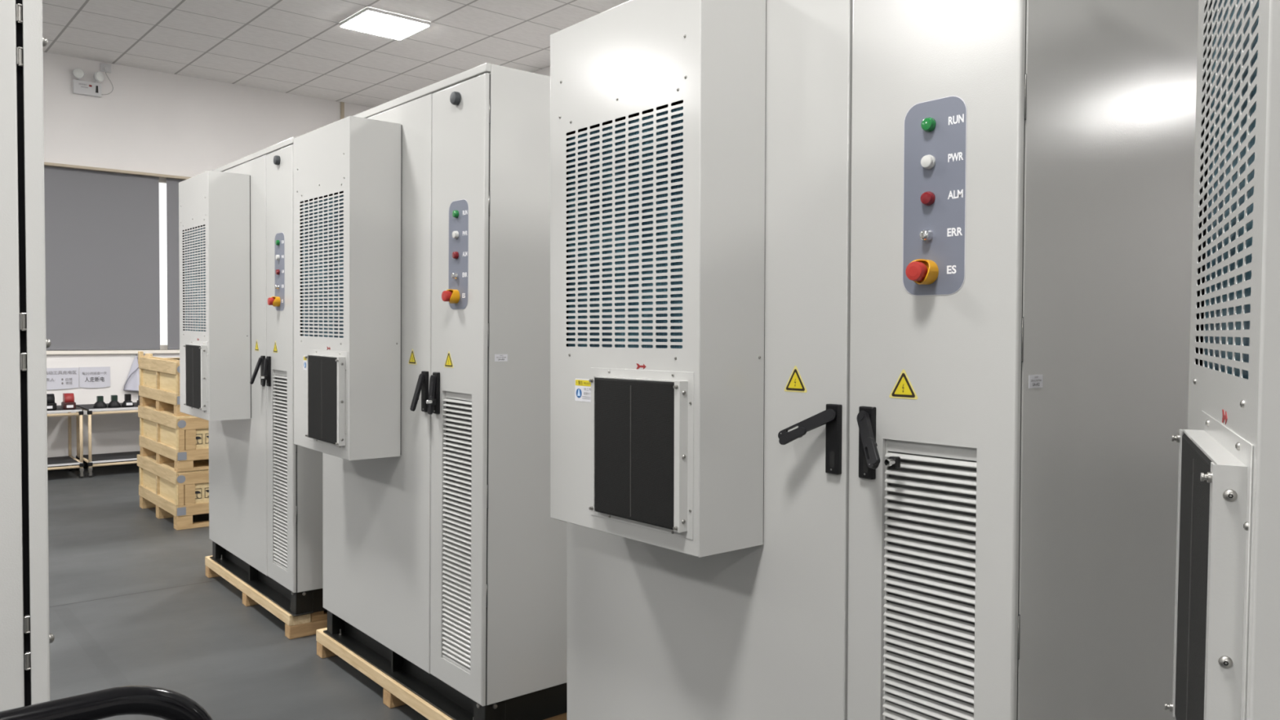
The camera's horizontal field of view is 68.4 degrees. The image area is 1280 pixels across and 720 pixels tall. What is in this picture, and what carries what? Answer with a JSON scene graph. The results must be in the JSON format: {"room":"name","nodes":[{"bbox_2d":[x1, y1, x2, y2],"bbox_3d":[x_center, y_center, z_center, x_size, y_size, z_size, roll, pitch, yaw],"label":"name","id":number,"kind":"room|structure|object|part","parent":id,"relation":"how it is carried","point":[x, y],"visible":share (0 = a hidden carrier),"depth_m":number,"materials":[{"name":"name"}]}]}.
{"room":"factory workshop","nodes":[
{"label":"factory workshop","id":0,"kind":"room"},
{"bbox_2d":[42,52,372,457],"bbox_3d":[-8.585,-0.928,7.421,15.065,4.208,0.240,-1,3,-41],"label":"wall","id":1,"kind":"structure","parent":0,"point":[151,121],"depth_m":10.02,"materials":[{"name":"white paint"}]},
{"bbox_2d":[46,367,79,390],"bbox_3d":[-6.000,0.193,9.527,0.575,0.220,0.012,-1,3,-41],"label":"paper notice","id":2,"kind":"object","parent":1,"relation":"attached to","point":[56,378],"visible":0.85,"depth_m":9.62,"materials":[{"name":"grey paper"}]},
{"bbox_2d":[72,67,104,97],"bbox_3d":[-5.639,-2.835,9.633,0.288,0.248,0.104,-1,3,-41],"label":"emergency light","id":3,"kind":"object","parent":1,"relation":"attached to","point":[79,86],"visible":1,"depth_m":9.63,"materials":[{"name":"white plastic"}]},
{"bbox_2d":[47,460,137,471],"bbox_3d":[-8.528,1.129,7.403,14.665,0.100,0.012,-1,3,-41],"label":"baseboard","id":4,"kind":"structure","parent":1,"relation":"attached to","point":[86,466],"depth_m":9.83,"materials":[{"name":"black"}]},
{"bbox_2d":[79,366,110,387],"bbox_3d":[-5.671,0.182,9.809,0.282,0.220,0.012,-1,3,-41],"label":"paper notice","id":5,"kind":"object","parent":1,"relation":"attached to","point":[97,376],"visible":1,"depth_m":9.80,"materials":[{"name":"grey paper"}]},
{"bbox_2d":[100,62,111,73],"bbox_3d":[-5.527,-3.024,9.756,0.100,0.085,0.050,-1,3,-41],"label":"junction box","id":6,"kind":"object","parent":1,"relation":"attached to","point":[107,68],"visible":1,"depth_m":9.74,"materials":[{"name":"white plastic"}]},
{"bbox_2d":[44,161,191,355],"bbox_3d":[-5.816,-1.023,9.710,3.350,1.927,0.210,-1,3,-41],"label":"window","id":7,"kind":"structure","parent":1,"relation":"in","point":[162,178],"depth_m":10.29,"materials":[{"name":"white plastic"}]},
{"bbox_2d":[44,165,159,350],"bbox_3d":[-6.105,-1.025,9.434,2.372,1.865,0.024,-1,3,-41],"label":"roller blind","id":8,"kind":"object","parent":7,"relation":"attached to","point":[102,228],"visible":0.72,"depth_m":9.85,"materials":[{"name":"grey fabric"}]},
{"bbox_3d":[-5.813,-0.079,9.728,3.310,0.038,0.135,-1,3,-41],"label":"sill","id":9,"kind":"part","parent":7,"relation":"part of","materials":[{"name":"white"}]},
{"bbox_3d":[-5.759,-1.969,9.621,3.350,0.028,0.070,-1,3,-41],"label":"head rail","id":10,"kind":"part","parent":7,"relation":"part of","materials":[{"name":"beige metal"}]},
{"bbox_3d":[-5.865,-1.037,9.767,3.150,1.773,0.005,-1,3,-41],"label":"pane","id":11,"kind":"part","parent":7,"relation":"part of","materials":[{"name":"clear glass"}]},
{"bbox_2d":[166,177,185,349],"bbox_3d":[-4.869,-1.050,10.494,0.730,1.865,0.024,-1,3,-41],"label":"roller blind","id":12,"kind":"object","parent":7,"relation":"attached to","point":[172,184],"visible":0.27,"depth_m":10.29,"materials":[{"name":"grey fabric"}]},
{"bbox_2d":[340,102,344,119],"bbox_3d":[-3.632,-1.022,11.500,0.040,4.208,0.020,-1,3,-41],"label":"trim","id":13,"kind":"structure","parent":1,"relation":"attached to","point":[342,104],"depth_m":11.42,"materials":[{"name":"beige"}]},
{"bbox_3d":[-5.368,-0.048,10.044,0.105,0.040,0.037,-1,3,-41],"label":"wall hook","id":14,"kind":"object","parent":1,"relation":"attached to","visible":0},
{"bbox_2d":[123,355,139,391],"bbox_3d":[-5.330,0.137,10.042,0.305,0.388,0.081,-1,3,-41],"label":"plastic bag","id":15,"kind":"object","parent":14,"relation":"hanging from","point":[132,383],"visible":0.68,"depth_m":10.01,"materials":[{"name":"grey plastic"}]},
{"bbox_2d":[47,464,428,719],"bbox_3d":[-0.335,1.486,3.497,22.600,0.120,17.230,-1,3,-41],"label":"floor","id":16,"kind":"structure","parent":0,"point":[132,600],"depth_m":4.76,"materials":[{"name":"grey concrete"}]},
{"bbox_2d":[0,0,54,711],"bbox_3d":[-1.701,0.200,1.727,0.857,2.550,1.431,-1,3,-41],"label":"tall cabinet","id":17,"kind":"object","parent":16,"relation":"on","point":[25,637],"visible":1,"depth_m":1.43,"materials":[{"name":"grey metal"}]},
{"bbox_3d":[-1.265,0.151,1.845,0.026,2.430,1.043,-1,3,-41],"label":"door","id":18,"kind":"part","parent":17,"relation":"part of","materials":[{"name":"grey metal"}]},
{"bbox_2d":[47,405,84,478],"bbox_3d":[-6.117,0.813,8.952,1.366,0.672,0.620,-1,3,-41],"label":"workbench","id":19,"kind":"object","parent":16,"relation":"on","point":[69,460],"visible":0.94,"depth_m":9.15,"materials":[{"name":"beige"}]},
{"bbox_2d":[46,393,57,410],"bbox_3d":[-5.684,0.403,9.048,0.130,0.150,0.138,-1,3,-41],"label":"charger","id":20,"kind":"object","parent":19,"relation":"on","point":[51,404],"visible":0.59,"depth_m":9.02,"materials":[{"name":"black plastic"}]},
{"bbox_2d":[47,456,78,464],"bbox_3d":[-6.120,1.002,8.960,1.310,0.008,0.580,-1,3,-41],"label":"shelf","id":21,"kind":"object","parent":19,"relation":"attached to","point":[60,460],"depth_m":9.28,"materials":[{"name":"grey"}]},
{"bbox_2d":[61,392,75,409],"bbox_3d":[-5.553,0.400,9.161,0.105,0.150,0.138,-1,3,-41],"label":"charger","id":22,"kind":"object","parent":19,"relation":"on","point":[68,402],"visible":1,"depth_m":9.12,"materials":[{"name":"red plastic"}]},
{"bbox_3d":[-5.807,0.755,9.599,0.029,0.557,0.029,-1,3,-41],"label":"leg","id":23,"kind":"part","parent":19,"relation":"part of","materials":[{"name":"beige"}]},
{"bbox_3d":[-5.429,0.777,9.159,0.029,0.557,0.029,-1,3,-41],"label":"leg","id":24,"kind":"part","parent":19,"relation":"part of","materials":[{"name":"beige"}]},
{"bbox_2d":[0,685,213,719],"bbox_3d":[-0.726,0.990,0.747,1.060,1.069,0.860,-1,3,-41],"label":"chair armrest","id":25,"kind":"object","parent":16,"relation":"on","point":[158,702],"visible":1,"depth_m":1.25,"materials":[{"name":"black plastic"}]},
{"bbox_2d":[75,402,140,477],"bbox_3d":[-5.071,0.792,9.850,1.348,0.672,0.620,-1,3,-41],"label":"workbench","id":26,"kind":"object","parent":16,"relation":"on","point":[90,459],"visible":0.32,"depth_m":9.40,"materials":[{"name":"beige"}]},
{"bbox_3d":[-5.751,0.754,9.647,0.029,0.557,0.029,-1,3,-41],"label":"leg","id":27,"kind":"part","parent":26,"relation":"part of","materials":[{"name":"beige"}]},
{"bbox_3d":[-5.373,0.776,9.207,0.029,0.557,0.029,-1,3,-41],"label":"leg","id":28,"kind":"part","parent":26,"relation":"part of","materials":[{"name":"beige"}]},
{"bbox_2d":[93,395,106,408],"bbox_3d":[-5.348,0.414,9.337,0.122,0.115,0.122,-1,3,-41],"label":"charger","id":29,"kind":"object","parent":26,"relation":"on","point":[100,403],"visible":1,"depth_m":9.31,"materials":[{"name":"black plastic"}]},
{"bbox_2d":[83,450,140,461],"bbox_3d":[-5.073,0.981,9.857,1.292,0.008,0.580,-1,3,-41],"label":"shelf","id":30,"kind":"object","parent":26,"relation":"attached to","point":[130,455],"depth_m":9.57,"materials":[{"name":"grey"}]},
{"bbox_2d":[107,395,120,407],"bbox_3d":[-5.253,0.410,9.418,0.116,0.118,0.116,-1,3,-41],"label":"charger","id":31,"kind":"object","parent":26,"relation":"on","point":[113,403],"visible":1,"depth_m":9.39,"materials":[{"name":"black plastic"}]},
{"bbox_2d":[121,393,134,406],"bbox_3d":[-5.157,0.405,9.493,0.116,0.125,0.126,-1,3,-41],"label":"charger","id":32,"kind":"object","parent":26,"relation":"on","point":[127,397],"visible":1,"depth_m":9.47,"materials":[{"name":"black plastic"}]},
{"bbox_2d":[137,393,139,405],"bbox_3d":[-5.056,0.403,9.588,0.085,0.125,0.138,-1,3,-41],"label":"charger","id":33,"kind":"object","parent":26,"relation":"on","point":[138,400],"visible":0.18,"depth_m":9.57,"materials":[{"name":"black plastic"}]},
{"bbox_2d":[137,453,208,530],"bbox_3d":[-3.422,1.013,7.705,0.986,0.433,1.166,-1,3,-41],"label":"wooden crate","id":34,"kind":"object","parent":16,"relation":"on","point":[179,495],"visible":0.44,"depth_m":7.09,"materials":[{"name":"brown wood"}]},
{"bbox_2d":[137,405,208,471],"bbox_3d":[-3.401,0.593,7.676,0.986,0.409,1.146,-1,3,-41],"label":"wooden crate","id":35,"kind":"object","parent":34,"relation":"on","point":[181,441],"visible":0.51,"depth_m":7.07,"materials":[{"name":"brown wood"}]},
{"bbox_2d":[137,351,191,416],"bbox_3d":[-3.405,0.165,7.681,0.990,0.447,1.120,-1,3,-41],"label":"wooden crate","id":36,"kind":"object","parent":35,"relation":"on","point":[159,377],"visible":0.38,"depth_m":7.35,"materials":[{"name":"brown wood"}]},
{"bbox_3d":[-3.415,-0.006,7.673,0.970,0.105,1.098,-1,3,-41],"label":"lid","id":37,"kind":"part","parent":36,"relation":"part of","materials":[{"name":"brown wood"}]},
{"bbox_3d":[-3.388,0.398,7.662,0.980,0.018,1.110,-1,3,-41],"label":"lid","id":38,"kind":"part","parent":35,"relation":"part of","materials":[{"name":"brown wood"}]},
{"bbox_3d":[-3.403,0.807,7.683,0.980,0.018,1.110,-1,3,-41],"label":"lid","id":39,"kind":"part","parent":34,"relation":"part of","materials":[{"name":"brown wood"}]},
{"bbox_2d":[204,555,327,639],"bbox_3d":[-1.871,1.275,5.421,0.798,0.120,1.466,-1,3,-40],"label":"wooden pallet","id":40,"kind":"object","parent":16,"relation":"on","point":[300,626],"visible":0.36,"depth_m":4.75,"materials":[{"name":"brown wood"}]},
{"bbox_2d":[178,137,326,616],"bbox_3d":[-1.908,0.061,5.274,1.066,2.315,1.444,-1,3,-40],"label":"tall cabinet","id":41,"kind":"object","parent":40,"relation":"on","point":[236,218],"visible":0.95,"depth_m":4.91,"materials":[{"name":"grey metal"}]},
{"bbox_2d":[182,223,205,332],"bbox_3d":[-2.407,-0.435,5.085,0.002,0.564,0.465,-1,3,-39],"label":"grille","id":42,"kind":"object","parent":41,"relation":"attached to","point":[200,227],"depth_m":5.08,"materials":[{"name":"white metal"}]},
{"bbox_3d":[-2.377,0.086,5.038,0.026,0.374,0.382,-1,3,-40],"label":"filter frame","id":43,"kind":"part","parent":41,"relation":"part of","materials":[{"name":"grey plastic"}]},
{"bbox_3d":[-2.246,0.017,5.243,0.015,2.164,1.046,-1,3,-40],"label":"door","id":44,"kind":"part","parent":41,"relation":"part of","materials":[{"name":"grey metal"}]},
{"bbox_3d":[-1.967,0.056,4.836,0.021,0.143,0.033,24,-8,-39],"label":"handle lever","id":45,"kind":"part","parent":41,"relation":"part of","materials":[{"name":"black plastic"}]},
{"bbox_3d":[-1.943,0.054,4.855,0.013,0.152,0.037,-1,3,-40],"label":"handle plate","id":46,"kind":"part","parent":41,"relation":"part of","materials":[{"name":"black plastic"}]},
{"bbox_3d":[-1.898,0.063,4.772,0.021,0.143,0.033,7,-2,-40],"label":"handle lever","id":47,"kind":"part","parent":41,"relation":"part of","materials":[{"name":"black plastic"}]},
{"bbox_3d":[-1.886,0.057,4.786,0.013,0.152,0.037,-1,3,-40],"label":"handle plate","id":48,"kind":"part","parent":41,"relation":"part of","materials":[{"name":"black plastic"}]},
{"bbox_2d":[275,269,279,275],"bbox_3d":[-1.792,-0.434,4.657,0.015,0.027,0.028,-1,3,-40],"label":"lamp","id":49,"kind":"object","parent":41,"relation":"attached to","point":[277,271],"depth_m":4.65,"materials":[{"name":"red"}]},
{"bbox_2d":[275,254,279,260],"bbox_3d":[-1.791,-0.506,4.654,0.015,0.027,0.028,-1,3,-40],"label":"lamp","id":50,"kind":"object","parent":41,"relation":"attached to","point":[277,256],"depth_m":4.65,"materials":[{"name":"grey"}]},
{"bbox_2d":[275,240,279,245],"bbox_3d":[-1.790,-0.579,4.652,0.015,0.027,0.028,-1,3,-40],"label":"lamp","id":51,"kind":"object","parent":41,"relation":"attached to","point":[277,242],"depth_m":4.65,"materials":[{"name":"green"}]},
{"bbox_3d":[-1.779,-0.435,4.654,0.002,0.385,0.141,-1,3,-39],"label":"control panel","id":52,"kind":"part","parent":41,"relation":"part of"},
{"bbox_3d":[-1.788,0.043,4.688,0.015,2.164,0.383,-1,3,-40],"label":"door","id":53,"kind":"part","parent":41,"relation":"part of","materials":[{"name":"grey metal"}]},
{"bbox_2d":[315,627,566,719],"bbox_3d":[-0.737,1.339,4.094,0.798,0.120,1.466,-1,3,-40],"label":"wooden pallet","id":54,"kind":"object","parent":16,"relation":"on","point":[394,694],"visible":0.2,"depth_m":3.83,"materials":[{"name":"brown wood"}]},
{"bbox_2d":[293,62,566,719],"bbox_3d":[-0.773,0.125,3.947,1.066,2.315,1.444,-1,3,-40],"label":"tall cabinet","id":55,"kind":"object","parent":54,"relation":"on","point":[422,216],"visible":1,"depth_m":3.46,"materials":[{"name":"grey metal"}]},
{"bbox_2d":[299,190,343,338],"bbox_3d":[-1.272,-0.371,3.755,0.002,0.564,0.465,-1,3,-40],"label":"grille","id":56,"kind":"object","parent":55,"relation":"attached to","point":[339,194],"depth_m":3.74,"materials":[{"name":"white metal"}]},
{"bbox_3d":[-1.241,0.149,3.708,0.026,0.374,0.382,-1,3,-40],"label":"filter frame","id":57,"kind":"part","parent":55,"relation":"part of","materials":[{"name":"grey"}]},
{"bbox_3d":[-1.111,0.081,3.914,0.015,2.164,1.046,-1,3,-40],"label":"door","id":58,"kind":"part","parent":55,"relation":"part of","materials":[{"name":"grey metal"}]},
{"bbox_3d":[-0.826,0.121,3.509,0.021,0.143,0.033,20,-9,-39],"label":"handle lever","id":59,"kind":"part","parent":55,"relation":"part of","materials":[{"name":"black plastic"}]},
{"bbox_3d":[-0.806,0.118,3.527,0.013,0.152,0.037,-1,3,-40],"label":"handle plate","id":60,"kind":"part","parent":55,"relation":"part of","materials":[{"name":"black plastic"}]},
{"bbox_3d":[-0.759,0.127,3.446,0.021,0.143,0.033,5,-1,-40],"label":"handle lever","id":61,"kind":"part","parent":55,"relation":"part of","materials":[{"name":"black plastic"}]},
{"bbox_3d":[-0.749,0.121,3.459,0.013,0.152,0.037,-1,3,-40],"label":"handle plate","id":62,"kind":"part","parent":55,"relation":"part of","materials":[{"name":"black plastic"}]},
{"bbox_2d":[451,272,457,279],"bbox_3d":[-0.657,-0.297,3.333,0.019,0.024,0.024,-1,3,-40],"label":"lamp","id":63,"kind":"object","parent":55,"relation":"attached to","point":[454,275],"depth_m":3.33,"materials":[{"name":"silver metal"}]},
{"bbox_2d":[452,251,458,258],"bbox_3d":[-0.654,-0.370,3.330,0.015,0.027,0.028,-1,3,-40],"label":"lamp","id":64,"kind":"object","parent":55,"relation":"attached to","point":[455,254],"depth_m":3.32,"materials":[{"name":"red plastic"}]},
{"bbox_2d":[452,231,458,239],"bbox_3d":[-0.653,-0.442,3.328,0.015,0.027,0.028,-1,3,-40],"label":"lamp","id":65,"kind":"object","parent":55,"relation":"attached to","point":[455,233],"depth_m":3.32,"materials":[{"name":"grey plastic"}]},
{"bbox_2d":[452,209,458,217],"bbox_3d":[-0.652,-0.515,3.325,0.015,0.027,0.028,-1,3,-40],"label":"lamp","id":66,"kind":"object","parent":55,"relation":"attached to","point":[455,212],"depth_m":3.32,"materials":[{"name":"green plastic"}]},
{"bbox_3d":[-0.641,-0.371,3.328,0.001,0.385,0.140,-1,3,-40],"label":"control panel","id":67,"kind":"part","parent":55,"relation":"part of","materials":[{"name":"grey metal"}]},
{"bbox_3d":[-0.650,0.107,3.362,0.015,2.164,0.383,-1,3,-40],"label":"door","id":68,"kind":"part","parent":55,"relation":"part of","materials":[{"name":"grey metal"}]},
{"bbox_3d":[0.504,1.410,2.607,0.798,0.120,1.466,-1,3,-40],"label":"wooden pallet","id":69,"kind":"object","parent":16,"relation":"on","visible":0},
{"bbox_2d":[550,0,1198,719],"bbox_3d":[0.457,0.185,2.473,1.066,2.360,1.511,-1,2,-40],"label":"tall cabinet","id":70,"kind":"object","parent":69,"relation":"on","point":[869,320],"visible":1,"depth_m":2.07,"materials":[{"name":"grey metal"}]},
{"bbox_2d":[564,97,684,350],"bbox_3d":[-0.048,-0.309,2.291,0.002,0.564,0.465,-1,2,-39],"label":"grille","id":71,"kind":"object","parent":70,"relation":"attached to","point":[655,168],"depth_m":2.27,"materials":[{"name":"white metal"}]},
{"bbox_3d":[-0.012,0.210,2.238,0.026,0.374,0.382,-1,2,-40],"label":"filter frame","id":72,"kind":"part","parent":70,"relation":"part of","materials":[{"name":"grey plastic"}]},
{"bbox_3d":[0.118,0.143,2.444,0.015,2.164,1.046,-1,2,-40],"label":"door","id":73,"kind":"part","parent":70,"relation":"part of","materials":[{"name":"grey metal"}]},
{"bbox_3d":[0.368,0.147,2.071,0.143,0.033,0.021,-28,-22,27],"label":"handle lever","id":74,"kind":"part","parent":70,"relation":"part of","materials":[{"name":"black plastic"}]},
{"bbox_3d":[0.421,0.172,2.055,0.013,0.152,0.037,-1,2,-40],"label":"handle plate","id":75,"kind":"part","parent":70,"relation":"part of","materials":[{"name":"black plastic"}]},
{"bbox_3d":[0.478,0.174,1.986,0.013,0.152,0.037,-1,2,-40],"label":"handle plate","id":76,"kind":"part","parent":70,"relation":"part of","materials":[{"name":"black plastic"}]},
{"bbox_3d":[0.472,0.162,1.937,0.021,0.143,0.033,21,-47,-23],"label":"handle lever","id":77,"kind":"part","parent":70,"relation":"part of","materials":[{"name":"black plastic"}]},
{"bbox_2d":[919,229,933,241],"bbox_3d":[0.564,-0.247,1.865,0.019,0.024,0.024,-1,2,-40],"label":"lamp","id":78,"kind":"object","parent":70,"relation":"attached to","point":[925,235],"depth_m":1.86,"materials":[{"name":"silver metal"}]},
{"bbox_2d":[920,191,935,205],"bbox_3d":[0.568,-0.320,1.863,0.015,0.027,0.028,-1,2,-40],"label":"lamp","id":79,"kind":"object","parent":70,"relation":"attached to","point":[926,197],"depth_m":1.86,"materials":[{"name":"red plastic"}]},
{"bbox_2d":[920,155,935,168],"bbox_3d":[0.568,-0.392,1.861,0.015,0.027,0.028,-1,2,-40],"label":"lamp","id":80,"kind":"object","parent":70,"relation":"attached to","point":[927,162],"depth_m":1.86,"materials":[{"name":"grey plastic"}]},
{"bbox_2d":[920,117,936,132],"bbox_3d":[0.568,-0.465,1.860,0.015,0.027,0.028,-1,2,-40],"label":"lamp","id":81,"kind":"object","parent":70,"relation":"attached to","point":[927,124],"depth_m":1.85,"materials":[{"name":"green plastic"}]},
{"bbox_3d":[0.580,-0.321,1.861,0.002,0.385,0.141,-1,2,-39],"label":"control panel","id":82,"kind":"part","parent":70,"relation":"part of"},
{"bbox_3d":[0.576,0.158,1.889,0.015,2.164,0.383,-1,2,-40],"label":"door","id":83,"kind":"part","parent":70,"relation":"part of","materials":[{"name":"grey metal"}]},
{"bbox_3d":[1.758,1.468,1.180,0.798,0.143,1.466,-1,3,-39],"label":"wooden pallet","id":84,"kind":"object","parent":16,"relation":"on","visible":0},
{"bbox_2d":[1164,0,1279,719],"bbox_3d":[1.414,0.241,0.849,1.774,2.337,1.567,-1,2,-39],"label":"tall cabinet","id":85,"kind":"object","parent":84,"relation":"on","point":[1226,664],"visible":1,"depth_m":0.84,"materials":[{"name":"grey metal"}]},
{"bbox_3d":[0.576,0.252,0.964,0.026,0.374,0.382,1,2,25],"label":"filter frame","id":86,"kind":"part","parent":85,"relation":"part of","materials":[{"name":"grey metal"}]},
{"bbox_2d":[1194,0,1260,383],"bbox_3d":[0.625,-0.267,1.009,0.004,0.564,0.465,2,2,25],"label":"grille","id":87,"kind":"object","parent":85,"relation":"attached to","point":[1227,333],"depth_m":0.97,"materials":[{"name":"white metal"}]},
{"bbox_2d":[42,0,629,107],"bbox_3d":[-0.283,-2.828,3.334,22.600,0.100,17.230,-1,3,-41],"label":"ceiling","id":88,"kind":"structure","parent":0,"point":[300,47],"depth_m":8.88,"materials":[{"name":"tile"}]},
{"bbox_2d":[339,7,430,39],"bbox_3d":[-2.262,-2.974,8.355,0.594,0.032,0.594,-1,3,-41],"label":"recessed light","id":89,"kind":"object","parent":88,"relation":"in","point":[369,20],"visible":1,"depth_m":8.29,"materials":[{"name":"white plastic"}]},
{"bbox_2d":[532,66,550,76],"bbox_3d":[-0.383,-0.898,9.278,0.200,4.208,7.630,-1,3,-41],"label":"wall","id":90,"kind":"structure","parent":0,"point":[546,71],"depth_m":9.78,"materials":[{"name":"white paint"}]}
]}

